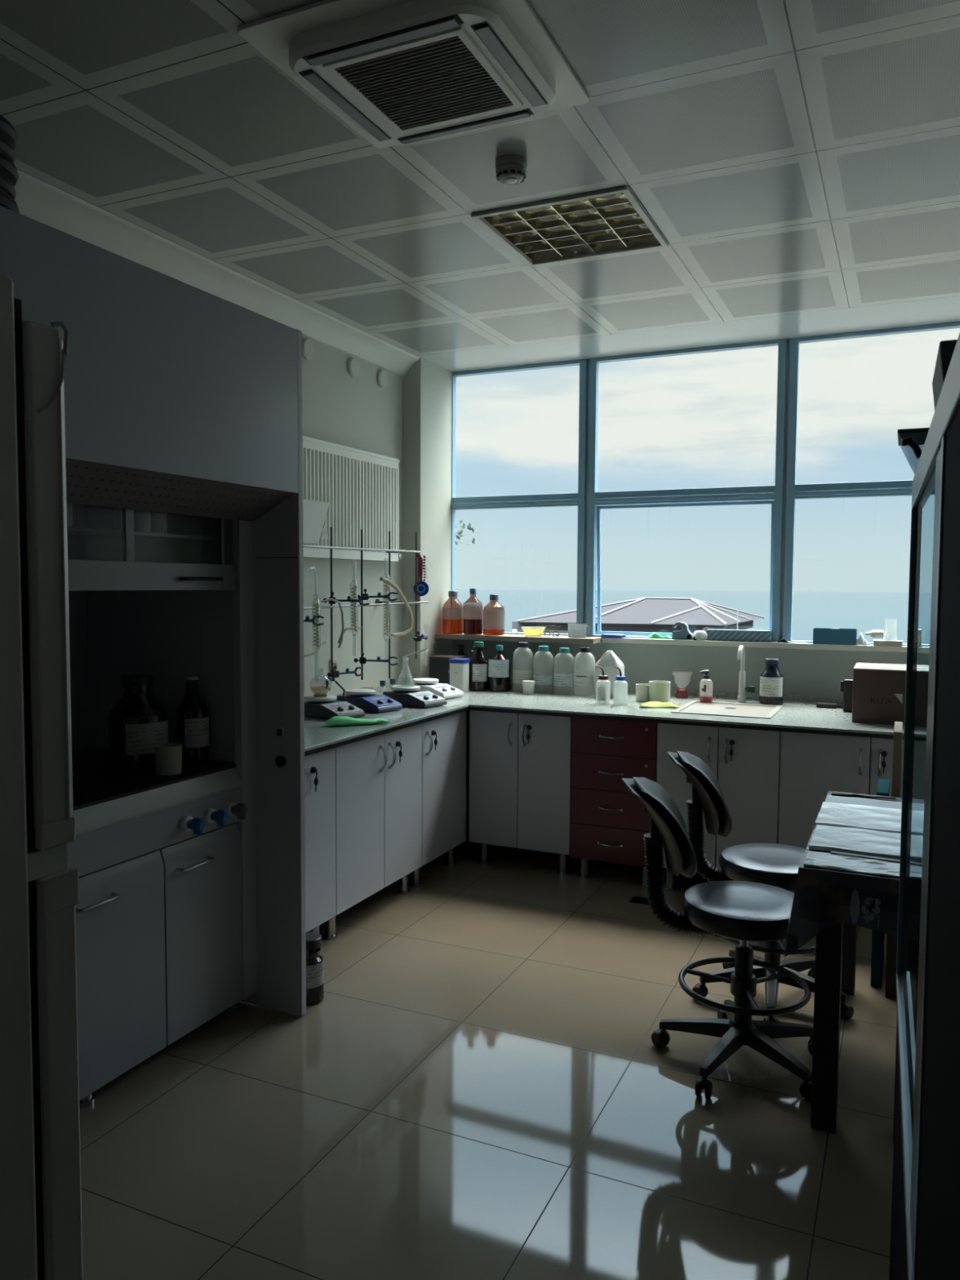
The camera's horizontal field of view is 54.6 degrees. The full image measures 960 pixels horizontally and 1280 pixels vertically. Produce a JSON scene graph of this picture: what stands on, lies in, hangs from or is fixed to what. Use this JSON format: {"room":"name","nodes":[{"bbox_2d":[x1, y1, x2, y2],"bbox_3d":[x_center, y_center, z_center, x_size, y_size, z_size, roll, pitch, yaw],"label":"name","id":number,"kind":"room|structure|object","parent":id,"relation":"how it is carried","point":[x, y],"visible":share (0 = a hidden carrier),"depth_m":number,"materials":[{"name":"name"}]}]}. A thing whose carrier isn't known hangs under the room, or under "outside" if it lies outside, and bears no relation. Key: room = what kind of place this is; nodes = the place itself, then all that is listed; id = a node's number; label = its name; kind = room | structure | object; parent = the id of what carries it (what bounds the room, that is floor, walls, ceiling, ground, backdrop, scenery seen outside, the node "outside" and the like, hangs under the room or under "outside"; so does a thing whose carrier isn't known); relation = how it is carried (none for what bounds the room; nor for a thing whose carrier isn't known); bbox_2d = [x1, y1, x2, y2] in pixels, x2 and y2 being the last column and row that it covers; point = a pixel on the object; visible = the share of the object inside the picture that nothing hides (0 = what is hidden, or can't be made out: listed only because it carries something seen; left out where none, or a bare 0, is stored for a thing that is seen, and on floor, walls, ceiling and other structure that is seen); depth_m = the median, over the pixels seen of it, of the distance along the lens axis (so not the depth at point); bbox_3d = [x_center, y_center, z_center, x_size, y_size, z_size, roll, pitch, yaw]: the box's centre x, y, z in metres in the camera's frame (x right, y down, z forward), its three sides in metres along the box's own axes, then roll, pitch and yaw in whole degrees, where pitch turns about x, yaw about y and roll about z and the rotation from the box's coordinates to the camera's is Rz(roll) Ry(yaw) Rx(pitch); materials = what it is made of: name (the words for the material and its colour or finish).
{"room":"laboratory","nodes":[
{"label":"laboratory","id":0,"kind":"room"},
{"bbox_2d":[302,334,402,700],"bbox_3d":[-1.664,-0.127,3.263,0.100,2.865,6.740,2,4,25],"label":"wall","id":1,"kind":"structure","parent":0,"point":[340,408],"depth_m":5.16,"materials":[{"name":"paint"}]},
{"bbox_2d":[14,169,419,376],"bbox_3d":[-1.669,-1.489,2.889,0.121,0.100,6.000,2,4,25],"label":"crown molding","id":2,"kind":"structure","parent":1,"relation":"attached to","point":[36,199],"depth_m":3.88,"materials":[{"name":"grey"}]},
{"bbox_2d":[302,338,314,359],"bbox_3d":[-0.878,-1.481,4.735,0.020,0.104,0.104,2,4,25],"label":"plug","id":3,"kind":"object","parent":1,"relation":"attached to","point":[308,349],"visible":0.9,"depth_m":4.72,"materials":[{"name":"grey"}]},
{"bbox_2d":[302,435,401,561],"bbox_3d":[-0.798,-0.731,4.897,0.073,0.600,1.501,2,4,25],"label":"radiator","id":4,"kind":"object","parent":1,"relation":"attached to","point":[361,488],"visible":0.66,"depth_m":5.05,"materials":[{"name":"white metal"}]},
{"bbox_2d":[346,357,359,377],"bbox_3d":[-0.697,-1.504,5.127,0.020,0.104,0.104,2,4,25],"label":"plug","id":5,"kind":"object","parent":1,"relation":"attached to","point":[353,366],"visible":1,"depth_m":5.11,"materials":[{"name":"grey"}]},
{"bbox_2d":[303,527,428,679],"bbox_3d":[-0.695,-0.188,4.981,0.223,0.830,1.375,2,4,25],"label":"lattice","id":6,"kind":"object","parent":1,"relation":"attached to","point":[378,602],"visible":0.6,"depth_m":4.92,"materials":[{"name":"grey metal"}]},
{"bbox_2d":[302,498,328,543],"bbox_3d":[-0.831,-0.560,4.422,0.109,0.200,0.284,2,4,25],"label":"paper","id":7,"kind":"object","parent":6,"relation":"attached to","point":[314,513],"visible":0.56,"depth_m":4.42,"materials":[{"name":"white paper"}]},
{"bbox_2d":[323,591,369,605],"bbox_3d":[-0.666,-0.205,4.629,0.234,0.068,0.026,0,3,3],"label":"clamp","id":8,"kind":"object","parent":6,"relation":"attached to","point":[348,597],"visible":0.89,"depth_m":4.62,"materials":[{"name":"blue metal"}]},
{"bbox_2d":[353,652,397,666],"bbox_3d":[-0.551,0.101,4.925,0.236,0.074,0.026,-1,4,-16],"label":"clamp","id":9,"kind":"object","parent":6,"relation":"attached to","point":[362,660],"visible":1,"depth_m":4.92,"materials":[{"name":"blue metal"}]},
{"bbox_2d":[413,552,432,601],"bbox_3d":[-0.332,-0.372,5.457,0.117,0.301,0.032,0,4,-10],"label":"charm","id":10,"kind":"object","parent":6,"relation":"on","point":[422,587],"visible":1,"depth_m":5.45,"materials":[{"name":"blue glass"}]},
{"bbox_2d":[376,369,387,387],"bbox_3d":[-0.567,-1.520,5.409,0.020,0.104,0.104,2,4,25],"label":"plug","id":11,"kind":"object","parent":1,"relation":"attached to","point":[381,375],"visible":1,"depth_m":5.39,"materials":[{"name":"grey"}]},
{"bbox_2d":[402,357,452,684],"bbox_3d":[-0.323,-0.279,5.904,0.126,2.865,0.468,2,4,25],"label":"wall column","id":12,"kind":"structure","parent":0,"point":[427,386],"depth_m":5.72,"materials":[{"name":"paint"}]},
{"bbox_2d":[0,0,959,372],"bbox_3d":[0.007,-1.567,2.332,3.826,0.140,6.600,2,4,25],"label":"ceiling","id":13,"kind":"structure","parent":0,"point":[796,162],"depth_m":3.01,"materials":[{"name":"tile"}]},
{"bbox_2d":[237,0,589,148],"bbox_3d":[-0.145,-1.468,2.433,0.690,0.071,0.675,2,4,25],"label":"air conditioner","id":14,"kind":"object","parent":13,"relation":"attached to","point":[395,72],"visible":1,"depth_m":2.32,"materials":[{"name":"white plastic"}]},
{"bbox_2d":[322,25,523,134],"bbox_3d":[-0.138,-1.437,2.409,0.385,0.011,0.385,2,4,25],"label":"grille","id":15,"kind":"object","parent":14,"relation":"attached to","point":[446,76],"depth_m":2.38,"materials":[{"name":"white"}]},
{"bbox_2d":[494,155,527,184],"bbox_3d":[0.100,-1.505,2.987,0.104,0.062,0.104,2,4,25],"label":"smoke detector","id":16,"kind":"object","parent":13,"relation":"attached to","point":[510,169],"visible":1,"depth_m":2.95,"materials":[{"name":"grey"}]},
{"bbox_2d":[495,169,525,184],"bbox_3d":[0.100,-1.488,2.988,0.097,0.010,0.097,2,4,25],"label":"vent","id":17,"kind":"object","parent":16,"relation":"attached to","point":[504,176],"depth_m":2.97,"materials":[{"name":"plastic"}]},
{"bbox_2d":[471,186,668,266],"bbox_3d":[0.358,-1.607,3.548,0.590,0.102,0.590,2,4,25],"label":"ceiling light","id":18,"kind":"object","parent":13,"relation":"attached to","point":[609,222],"visible":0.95,"depth_m":3.59,"materials":[{"name":"grey metal"}]},
{"bbox_2d":[80,814,897,1279],"bbox_3d":[0.020,1.419,2.576,3.826,0.120,6.740,2,4,25],"label":"floor","id":19,"kind":"structure","parent":0,"point":[478,1086],"depth_m":2.63,"materials":[{"name":"tile"}]},
{"bbox_2d":[0,273,83,1279],"bbox_3d":[-0.846,0.554,0.831,0.604,1.808,0.683,2,4,25],"label":"refrigerator","id":20,"kind":"object","parent":19,"relation":"on","point":[41,1222],"visible":1,"depth_m":0.95,"materials":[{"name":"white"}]},
{"bbox_2d":[0,205,306,1108],"bbox_3d":[-1.346,0.164,2.706,0.949,2.355,1.566,2,4,25],"label":"fume hood","id":21,"kind":"object","parent":19,"relation":"on","point":[183,401],"visible":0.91,"depth_m":2.94,"materials":[{"name":"grey metal"}]},
{"bbox_2d":[0,114,19,213],"bbox_3d":[-1.410,-1.199,2.234,0.704,0.408,0.247,2,4,25],"label":"flexible hose","id":22,"kind":"object","parent":21,"relation":"on","point":[9,175],"visible":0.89,"depth_m":2.14,"materials":[{"name":"black rubber"}]},
{"bbox_2d":[107,674,168,772],"bbox_3d":[-1.150,0.275,3.126,0.191,0.310,0.190,2,4,25],"label":"bottle","id":23,"kind":"object","parent":21,"relation":"on","point":[137,722],"visible":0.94,"depth_m":3.06,"materials":[{"name":"brown glass"}]},
{"bbox_2d":[66,526,216,541],"bbox_3d":[-1.210,-0.307,2.569,0.160,0.010,1.240,2,4,25],"label":"shelf","id":24,"kind":"object","parent":21,"relation":"attached to","point":[73,531],"depth_m":2.82,"materials":[{"name":"grey"}]},
{"bbox_2d":[133,510,151,532],"bbox_3d":[-1.046,-0.365,2.876,0.054,0.070,0.053,2,4,25],"label":"plastic pot","id":25,"kind":"object","parent":21,"relation":"on","point":[142,519],"visible":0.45,"depth_m":2.85,"materials":[{"name":"white"}]},
{"bbox_2d":[151,511,167,533],"bbox_3d":[-1.016,-0.369,2.941,0.048,0.070,0.047,2,4,25],"label":"plastic pot","id":26,"kind":"object","parent":21,"relation":"on","point":[158,520],"visible":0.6,"depth_m":2.92,"materials":[{"name":"white"}]},
{"bbox_2d":[154,742,182,776],"bbox_3d":[-1.013,0.389,3.025,0.086,0.095,0.086,2,4,25],"label":"beaker","id":27,"kind":"object","parent":21,"relation":"on","point":[168,756],"visible":1,"depth_m":2.99,"materials":[{"name":"beige"}]},
{"bbox_2d":[175,675,208,764],"bbox_3d":[-0.996,0.275,3.220,0.111,0.300,0.110,2,4,25],"label":"bottle","id":28,"kind":"object","parent":21,"relation":"on","point":[192,714],"visible":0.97,"depth_m":3.18,"materials":[{"name":"brown glass"}]},
{"bbox_2d":[305,932,324,1005],"bbox_3d":[-0.622,1.190,3.371,0.111,0.235,0.110,2,4,25],"label":"bottle","id":29,"kind":"object","parent":19,"relation":"on","point":[314,961],"visible":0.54,"depth_m":3.33,"materials":[{"name":"brown glass"}]},
{"bbox_2d":[304,747,336,947],"bbox_3d":[-0.996,0.861,3.749,0.697,0.842,0.543,2,4,25],"label":"base cabinet","id":30,"kind":"object","parent":19,"relation":"on","point":[319,767],"visible":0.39,"depth_m":3.76,"materials":[{"name":"grey laminate"}]},
{"bbox_2d":[304,680,926,755],"bbox_3d":[0.770,0.395,4.136,3.626,0.061,2.775,2,4,25],"label":"countertop","id":31,"kind":"structure","parent":30,"relation":"on","point":[799,713],"depth_m":4.61,"materials":[{"name":"stone"}]},
{"bbox_2d":[304,694,364,719],"bbox_3d":[-0.719,0.319,4.451,0.306,0.089,0.172,3,4,39],"label":"hotplate","id":32,"kind":"object","parent":31,"relation":"on","point":[326,707],"visible":0.91,"depth_m":4.40,"materials":[{"name":"grey plastic"}]},
{"bbox_2d":[325,715,389,726],"bbox_3d":[-0.554,0.362,4.211,0.287,0.040,0.092,-1,4,-25],"label":"glove","id":33,"kind":"object","parent":31,"relation":"on","point":[336,720],"visible":1,"depth_m":4.17,"materials":[{"name":"rubber"}]},
{"bbox_2d":[336,688,402,712],"bbox_3d":[-0.562,0.303,4.720,0.306,0.089,0.172,3,4,39],"label":"hotplate","id":34,"kind":"object","parent":31,"relation":"on","point":[364,699],"visible":0.97,"depth_m":4.67,"materials":[{"name":"blue plastic"}]},
{"bbox_2d":[382,684,447,707],"bbox_3d":[-0.344,0.293,4.905,0.306,0.089,0.172,3,4,39],"label":"hotplate","id":35,"kind":"object","parent":31,"relation":"on","point":[406,695],"visible":0.98,"depth_m":4.85,"materials":[{"name":"grey plastic"}]},
{"bbox_2d":[404,678,463,698],"bbox_3d":[-0.262,0.272,5.274,0.306,0.089,0.172,3,4,39],"label":"hotplate","id":36,"kind":"object","parent":31,"relation":"on","point":[445,691],"visible":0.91,"depth_m":5.22,"materials":[{"name":"white plastic"}]},
{"bbox_2d":[428,654,466,684],"bbox_3d":[-0.200,0.197,5.682,0.184,0.198,0.146,2,4,25],"label":"instrument box","id":37,"kind":"object","parent":31,"relation":"on","point":[439,664],"visible":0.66,"depth_m":5.62,"materials":[{"name":"black"}]},
{"bbox_2d":[448,657,470,693],"bbox_3d":[-0.122,0.209,5.504,0.100,0.196,0.100,2,4,25],"label":"tub","id":38,"kind":"object","parent":31,"relation":"on","point":[459,667],"visible":0.89,"depth_m":5.46,"materials":[{"name":"grey"}]},
{"bbox_2d":[468,641,488,690],"bbox_3d":[-0.008,0.155,5.619,0.124,0.290,0.125,2,4,25],"label":"bottle","id":39,"kind":"object","parent":31,"relation":"on","point":[478,664],"visible":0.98,"depth_m":5.57,"materials":[{"name":"brown glass"}]},
{"bbox_2d":[488,644,510,691],"bbox_3d":[0.117,0.168,5.579,0.132,0.272,0.133,2,4,25],"label":"bottle","id":40,"kind":"object","parent":31,"relation":"on","point":[499,667],"visible":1,"depth_m":5.53,"materials":[{"name":"brown glass"}]},
{"bbox_2d":[512,642,533,692],"bbox_3d":[0.256,0.160,5.547,0.124,0.292,0.106,2,4,25],"label":"plastic bottle","id":41,"kind":"object","parent":31,"relation":"on","point":[522,659],"visible":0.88,"depth_m":5.51,"materials":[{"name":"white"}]},
{"bbox_2d":[522,680,534,694],"bbox_3d":[0.283,0.276,5.421,0.075,0.076,0.075,2,4,25],"label":"plastic tub","id":42,"kind":"object","parent":31,"relation":"on","point":[527,685],"visible":1,"depth_m":5.39,"materials":[{"name":"white"}]},
{"bbox_2d":[533,645,553,693],"bbox_3d":[0.374,0.173,5.493,0.124,0.275,0.106,2,4,25],"label":"plastic bottle","id":43,"kind":"object","parent":31,"relation":"on","point":[543,661],"visible":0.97,"depth_m":5.45,"materials":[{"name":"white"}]},
{"bbox_2d":[553,647,574,694],"bbox_3d":[0.492,0.180,5.439,0.124,0.268,0.106,2,4,25],"label":"plastic bottle","id":44,"kind":"object","parent":31,"relation":"on","point":[563,664],"visible":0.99,"depth_m":5.40,"materials":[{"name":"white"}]},
{"bbox_2d":[573,647,595,695],"bbox_3d":[0.606,0.180,5.386,0.124,0.276,0.108,2,4,25],"label":"plastic bottle","id":45,"kind":"object","parent":31,"relation":"on","point":[584,661],"visible":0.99,"depth_m":5.34,"materials":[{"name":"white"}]},
{"bbox_2d":[595,666,609,704],"bbox_3d":[0.659,0.241,4.975,0.074,0.204,0.073,-2,4,-28],"label":"wash bottle","id":46,"kind":"object","parent":31,"relation":"on","point":[602,685],"visible":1,"depth_m":4.95,"materials":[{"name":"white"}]},
{"bbox_2d":[594,650,624,697],"bbox_3d":[0.739,0.193,5.305,0.152,0.262,0.120,2,4,25],"label":"plastic jug","id":47,"kind":"object","parent":31,"relation":"on","point":[609,660],"visible":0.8,"depth_m":5.25,"materials":[{"name":"grey"}]},
{"bbox_2d":[612,666,627,705],"bbox_3d":[0.748,0.243,4.945,0.073,0.204,0.073,-2,4,-28],"label":"wash bottle","id":48,"kind":"object","parent":31,"relation":"on","point":[620,685],"visible":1,"depth_m":4.92,"materials":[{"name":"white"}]},
{"bbox_2d":[635,683,649,702],"bbox_3d":[0.901,0.290,5.114,0.088,0.092,0.087,2,4,25],"label":"plastic cup","id":49,"kind":"object","parent":31,"relation":"on","point":[642,689],"visible":0.85,"depth_m":5.08,"materials":[{"name":"grey"}]},
{"bbox_2d":[648,680,670,702],"bbox_3d":[0.979,0.283,5.067,0.116,0.112,0.116,2,4,25],"label":"plastic cup","id":50,"kind":"object","parent":31,"relation":"on","point":[659,691],"visible":0.85,"depth_m":5.02,"materials":[{"name":"grey"}]},
{"bbox_2d":[639,701,679,707],"bbox_3d":[0.938,0.337,4.881,0.209,0.025,0.139,1,3,5],"label":"cleaning cloth","id":51,"kind":"object","parent":31,"relation":"on","point":[652,704],"visible":1,"depth_m":4.84,"materials":[{"name":"fabric"}]},
{"bbox_2d":[699,670,712,702],"bbox_3d":[1.234,0.252,5.069,0.068,0.177,0.068,0,3,-8],"label":"soap dispenser","id":52,"kind":"object","parent":31,"relation":"on","point":[706,684],"visible":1,"depth_m":5.04,"materials":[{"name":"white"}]},
{"bbox_2d":[671,700,783,719],"bbox_3d":[1.279,0.356,4.779,0.480,0.007,0.500,2,4,25],"label":"sink","id":53,"kind":"object","parent":31,"relation":"in","point":[694,707],"visible":1,"depth_m":4.76,"materials":[{"name":"grey ceramic"}]},
{"bbox_2d":[737,644,755,702],"bbox_3d":[1.436,0.186,5.028,0.091,0.316,0.142,2,4,25],"label":"tap","id":54,"kind":"object","parent":31,"relation":"on","point":[741,697],"visible":1,"depth_m":5.07,"materials":[{"name":"grey"}]},
{"bbox_2d":[759,657,783,705],"bbox_3d":[1.571,0.223,5.011,0.124,0.245,0.125,2,4,25],"label":"bottle","id":55,"kind":"object","parent":31,"relation":"on","point":[771,681],"visible":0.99,"depth_m":4.97,"materials":[{"name":"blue glass"}]},
{"bbox_2d":[840,679,853,711],"bbox_3d":[1.868,0.282,4.724,0.072,0.165,0.040,2,4,25],"label":"tape dispenser","id":56,"kind":"object","parent":31,"relation":"on","point":[846,686],"visible":0.77,"depth_m":4.71,"materials":[{"name":"black plastic"}]},
{"bbox_2d":[852,662,928,727],"bbox_3d":[2.038,0.257,4.411,0.488,0.255,0.362,2,4,25],"label":"cardboard box","id":57,"kind":"object","parent":31,"relation":"on","point":[878,695],"visible":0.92,"depth_m":4.30,"materials":[{"name":"brown cardboard"}]},
{"bbox_2d":[323,723,422,939],"bbox_3d":[-0.723,0.827,4.340,0.697,0.842,0.752,2,4,25],"label":"base cabinet","id":58,"kind":"object","parent":19,"relation":"on","point":[379,778],"visible":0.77,"depth_m":4.16,"materials":[{"name":"grey laminate"}]},
{"bbox_2d":[409,711,466,887],"bbox_3d":[-0.459,0.794,4.913,0.697,0.842,0.504,2,4,25],"label":"base cabinet","id":59,"kind":"object","parent":19,"relation":"on","point":[444,740],"visible":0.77,"depth_m":4.76,"materials":[{"name":"grey laminate"}]},
{"bbox_2d":[469,710,572,875],"bbox_3d":[0.381,0.777,5.263,0.570,0.842,0.937,2,4,25],"label":"base cabinet","id":60,"kind":"object","parent":19,"relation":"on","point":[520,764],"visible":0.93,"depth_m":4.86,"materials":[{"name":"grey laminate"}]},
{"bbox_2d":[569,717,657,887],"bbox_3d":[0.842,0.792,5.051,0.438,0.842,0.937,2,4,25],"label":"drawer unit","id":61,"kind":"object","parent":19,"relation":"on","point":[609,823],"visible":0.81,"depth_m":4.66,"materials":[{"name":"red wood"}]},
{"bbox_2d":[622,777,813,1102],"bbox_3d":[0.777,0.889,2.949,0.660,0.902,0.533,1,3,7],"label":"stool","id":62,"kind":"object","parent":19,"relation":"on","point":[744,911],"visible":0.9,"depth_m":2.90,"materials":[{"name":"black plastic"}]},
{"bbox_2d":[656,723,781,890],"bbox_3d":[1.306,0.808,4.838,0.574,0.842,0.937,2,4,25],"label":"base cabinet","id":63,"kind":"object","parent":19,"relation":"on","point":[745,763],"visible":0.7,"depth_m":4.40,"materials":[{"name":"grey laminate"}]},
{"bbox_2d":[666,751,853,1022],"bbox_3d":[1.004,0.865,3.370,0.652,0.902,0.544,1,4,10],"label":"stool","id":64,"kind":"object","parent":19,"relation":"on","point":[775,864],"visible":0.63,"depth_m":3.33,"materials":[{"name":"black"}]},
{"bbox_2d":[777,731,926,893],"bbox_3d":[1.912,0.828,4.560,0.754,0.842,0.937,2,4,25],"label":"base cabinet","id":65,"kind":"object","parent":19,"relation":"on","point":[812,766],"visible":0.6,"depth_m":4.23,"materials":[{"name":"grey laminate"}]},
{"bbox_2d":[810,924,919,1143],"bbox_3d":[1.276,0.973,2.987,0.375,0.735,1.063,2,4,25],"label":"table","id":66,"kind":"object","parent":19,"relation":"on","point":[835,944],"visible":0.39,"depth_m":2.57,"materials":[{"name":"brown wood"}]},
{"bbox_2d":[784,791,924,956],"bbox_3d":[1.259,0.730,2.962,0.435,0.253,1.084,2,4,25],"label":"tablecloth","id":67,"kind":"object","parent":66,"relation":"on","point":[823,898],"visible":0.48,"depth_m":2.51,"materials":[{"name":"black fabric"}]},
{"bbox_2d":[803,850,922,879],"bbox_3d":[1.083,0.621,2.560,0.350,0.009,0.147,2,4,25],"label":"paper pad","id":68,"kind":"object","parent":67,"relation":"on","point":[820,860],"visible":0.78,"depth_m":2.56,"materials":[{"name":"white paper"}]},
{"bbox_2d":[831,850,922,866],"bbox_3d":[1.130,0.618,2.615,0.272,0.008,0.017,2,4,28],"label":"ruler","id":69,"kind":"object","parent":68,"relation":"on","point":[832,851],"visible":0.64,"depth_m":2.62,"materials":[{"name":"grey"}]},
{"bbox_2d":[831,791,895,799],"bbox_3d":[1.402,0.569,3.404,0.218,0.014,0.036,1,4,19],"label":"tongs","id":70,"kind":"object","parent":67,"relation":"on","point":[833,793],"visible":1,"depth_m":3.40,"materials":[{"name":"black metal"}]},
{"bbox_2d":[808,824,923,861],"bbox_3d":[1.178,0.605,2.769,0.352,0.017,0.255,2,4,25],"label":"paper pad","id":71,"kind":"object","parent":67,"relation":"on","point":[846,840],"visible":0.81,"depth_m":2.76,"materials":[{"name":"white paper"}]},
{"bbox_2d":[815,801,924,835],"bbox_3d":[1.297,0.586,3.033,0.358,0.024,0.295,2,4,25],"label":"paper pad","id":72,"kind":"object","parent":67,"relation":"on","point":[830,814],"visible":0.66,"depth_m":3.03,"materials":[{"name":"white paper"}]},
{"bbox_2d":[825,795,924,810],"bbox_3d":[1.401,0.579,3.255,0.355,0.012,0.155,2,4,25],"label":"paper pad","id":73,"kind":"object","parent":67,"relation":"on","point":[837,799],"visible":0.56,"depth_m":3.28,"materials":[{"name":"grey"}]},
{"bbox_2d":[870,779,889,987],"bbox_3d":[1.552,0.933,3.606,0.040,0.742,0.260,2,4,25],"label":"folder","id":74,"kind":"object","parent":19,"relation":"on","point":[877,938],"visible":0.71,"depth_m":3.50,"materials":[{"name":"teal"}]},
{"bbox_2d":[891,721,902,797],"bbox_3d":[1.630,0.819,3.651,0.034,0.965,0.300,2,4,25],"label":"carton","id":75,"kind":"object","parent":19,"relation":"on","point":[898,727],"visible":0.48,"depth_m":3.50,"materials":[{"name":"cardboard"}]},
{"bbox_2d":[888,333,959,1279],"bbox_3d":[0.741,0.585,1.080,0.479,1.733,1.642,2,4,25],"label":"display cabinet","id":76,"kind":"object","parent":19,"relation":"on","point":[925,1224],"visible":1,"depth_m":0.93,"materials":[{"name":"black metal"}]},
{"bbox_2d":[902,436,921,458],"bbox_3d":[0.753,-0.335,1.618,0.036,0.039,0.014,2,4,25],"label":"hook","id":77,"kind":"object","parent":76,"relation":"on","point":[910,441],"visible":0.92,"depth_m":1.61,"materials":[{"name":"black plastic"}]},
{"bbox_2d":[897,427,929,445],"bbox_3d":[0.858,-0.361,1.789,0.099,0.069,0.166,2,4,25],"label":"plastic tray","id":78,"kind":"object","parent":76,"relation":"on","point":[919,435],"visible":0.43,"depth_m":1.75,"materials":[{"name":"grey"}]},
{"bbox_2d":[932,339,957,410],"bbox_3d":[0.708,-0.328,1.193,0.228,0.075,0.248,2,4,25],"label":"storage box","id":79,"kind":"object","parent":76,"relation":"on","point":[946,348],"visible":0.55,"depth_m":1.14,"materials":[{"name":"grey plastic"}]},
{"bbox_2d":[452,639,929,814],"bbox_3d":[1.361,0.610,5.439,3.626,1.165,0.060,2,4,25],"label":"wall","id":80,"kind":"structure","parent":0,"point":[807,672],"depth_m":5.37,"materials":[{"name":"paint"}]},
{"bbox_2d":[435,633,601,644],"bbox_3d":[0.240,-0.013,5.752,1.040,0.030,0.245,2,4,25],"label":"shelf","id":81,"kind":"object","parent":80,"relation":"on","point":[511,637],"visible":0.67,"depth_m":5.63,"materials":[{"name":"brown wood"}]},
{"bbox_2d":[442,591,462,634],"bbox_3d":[-0.172,-0.177,5.915,0.132,0.272,0.133,2,4,25],"label":"bottle","id":82,"kind":"object","parent":81,"relation":"on","point":[452,609],"visible":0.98,"depth_m":5.87,"materials":[{"name":"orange glass"}]},
{"bbox_2d":[462,588,483,634],"bbox_3d":[-0.044,-0.181,5.856,0.124,0.288,0.125,2,4,25],"label":"bottle","id":83,"kind":"object","parent":81,"relation":"on","point":[473,607],"visible":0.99,"depth_m":5.81,"materials":[{"name":"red glass"}]},
{"bbox_2d":[482,594,505,635],"bbox_3d":[0.087,-0.158,5.796,0.137,0.252,0.137,2,4,25],"label":"bottle","id":84,"kind":"object","parent":81,"relation":"on","point":[493,616],"visible":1,"depth_m":5.75,"materials":[{"name":"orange glass"}]},
{"bbox_2d":[520,626,545,635],"bbox_3d":[0.328,-0.052,5.712,0.152,0.053,0.152,2,4,25],"label":"bowl","id":85,"kind":"object","parent":81,"relation":"on","point":[528,631],"visible":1,"depth_m":5.66,"materials":[{"name":"yellow plastic"}]},
{"bbox_2d":[567,623,590,637],"bbox_3d":[0.584,-0.057,5.583,0.118,0.080,0.116,-1,4,-19],"label":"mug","id":86,"kind":"object","parent":81,"relation":"on","point":[575,630],"visible":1,"depth_m":5.54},
{"bbox_2d":[451,359,589,635],"bbox_3d":[0.241,-0.864,5.835,0.921,1.678,0.067,2,4,25],"label":"window","id":87,"kind":"structure","parent":80,"relation":"attached to","point":[561,500],"depth_m":5.69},
{"bbox_2d":[586,339,790,642],"bbox_3d":[1.192,-0.834,5.427,1.151,1.678,0.118,2,4,25],"label":"window","id":88,"kind":"structure","parent":80,"relation":"attached to","point":[766,495],"depth_m":5.34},
{"bbox_2d":[601,637,929,653],"bbox_3d":[1.877,0.033,5.124,2.460,0.030,0.140,2,4,25],"label":"sill","id":89,"kind":"structure","parent":80,"relation":"attached to","point":[624,640],"depth_m":5.18,"materials":[{"name":"grey"}]},
{"bbox_2d":[671,622,693,639],"bbox_3d":[1.178,-0.054,5.408,0.117,0.102,0.044,2,4,25],"label":"tape dispenser","id":90,"kind":"object","parent":89,"relation":"on","point":[685,633],"visible":1,"depth_m":5.39,"materials":[{"name":"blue plastic"}]},
{"bbox_2d":[706,629,771,642],"bbox_3d":[1.472,-0.025,5.280,0.352,0.063,0.052,2,4,25],"label":"box","id":91,"kind":"object","parent":89,"relation":"on","point":[762,636],"visible":1,"depth_m":5.25,"materials":[{"name":"blue"}]},
{"bbox_2d":[813,627,857,644],"bbox_3d":[1.932,-0.021,5.060,0.220,0.086,0.065,2,4,25],"label":"tissue box","id":92,"kind":"object","parent":89,"relation":"on","point":[820,635],"visible":1,"depth_m":5.03,"materials":[{"name":"teal"}]},
{"bbox_2d":[873,640,902,646],"bbox_3d":[2.173,0.017,4.951,0.142,0.027,0.067,2,4,25],"label":"flat box","id":93,"kind":"object","parent":89,"relation":"on","point":[876,642],"visible":1,"depth_m":4.92,"materials":[{"name":"grey"}]},
{"bbox_2d":[782,321,959,646],"bbox_3d":[2.239,-0.798,4.917,1.180,1.678,0.065,2,4,25],"label":"window","id":94,"kind":"structure","parent":80,"relation":"attached to","point":[885,488],"depth_m":5.10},
{"label":"outside","id":95,"kind":"structure","parent":0,"visible":0},
{"bbox_3d":[12.383,7.742,51.524,100.000,0.500,87.000,2,4,25],"label":"ground","id":96,"kind":"structure","parent":95,"visible":0},
{"bbox_2d":[511,596,764,636],"bbox_3d":[10.911,1.660,68.050,17.178,9.638,13.618,2,4,25],"label":"building","id":97,"kind":"structure","parent":96,"relation":"on","point":[646,614],"depth_m":63.55,"materials":[{"name":"grey metal"}]},
{"bbox_3d":[-0.491,-0.160,4.962,0.062,0.550,0.055,2,4,25],"label":"condenser","id":98,"kind":"object","parent":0,"visible":0},
{"bbox_2d":[379,577,413,637],"bbox_3d":[-0.454,-0.175,4.994,0.060,0.324,0.303,2,4,25],"label":"hose","id":99,"kind":"object","parent":98,"relation":"attached to","point":[389,582],"visible":1,"depth_m":5.03,"materials":[{"name":"beige"}]},
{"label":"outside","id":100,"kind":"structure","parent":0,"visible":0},
{"bbox_2d":[455,589,931,644],"bbox_3d":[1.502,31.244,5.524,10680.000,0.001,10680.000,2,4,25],"label":"sea","id":101,"kind":"structure","parent":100,"point":[864,611],"depth_m":1460.92,"materials":[{"name":"blue liquid"}]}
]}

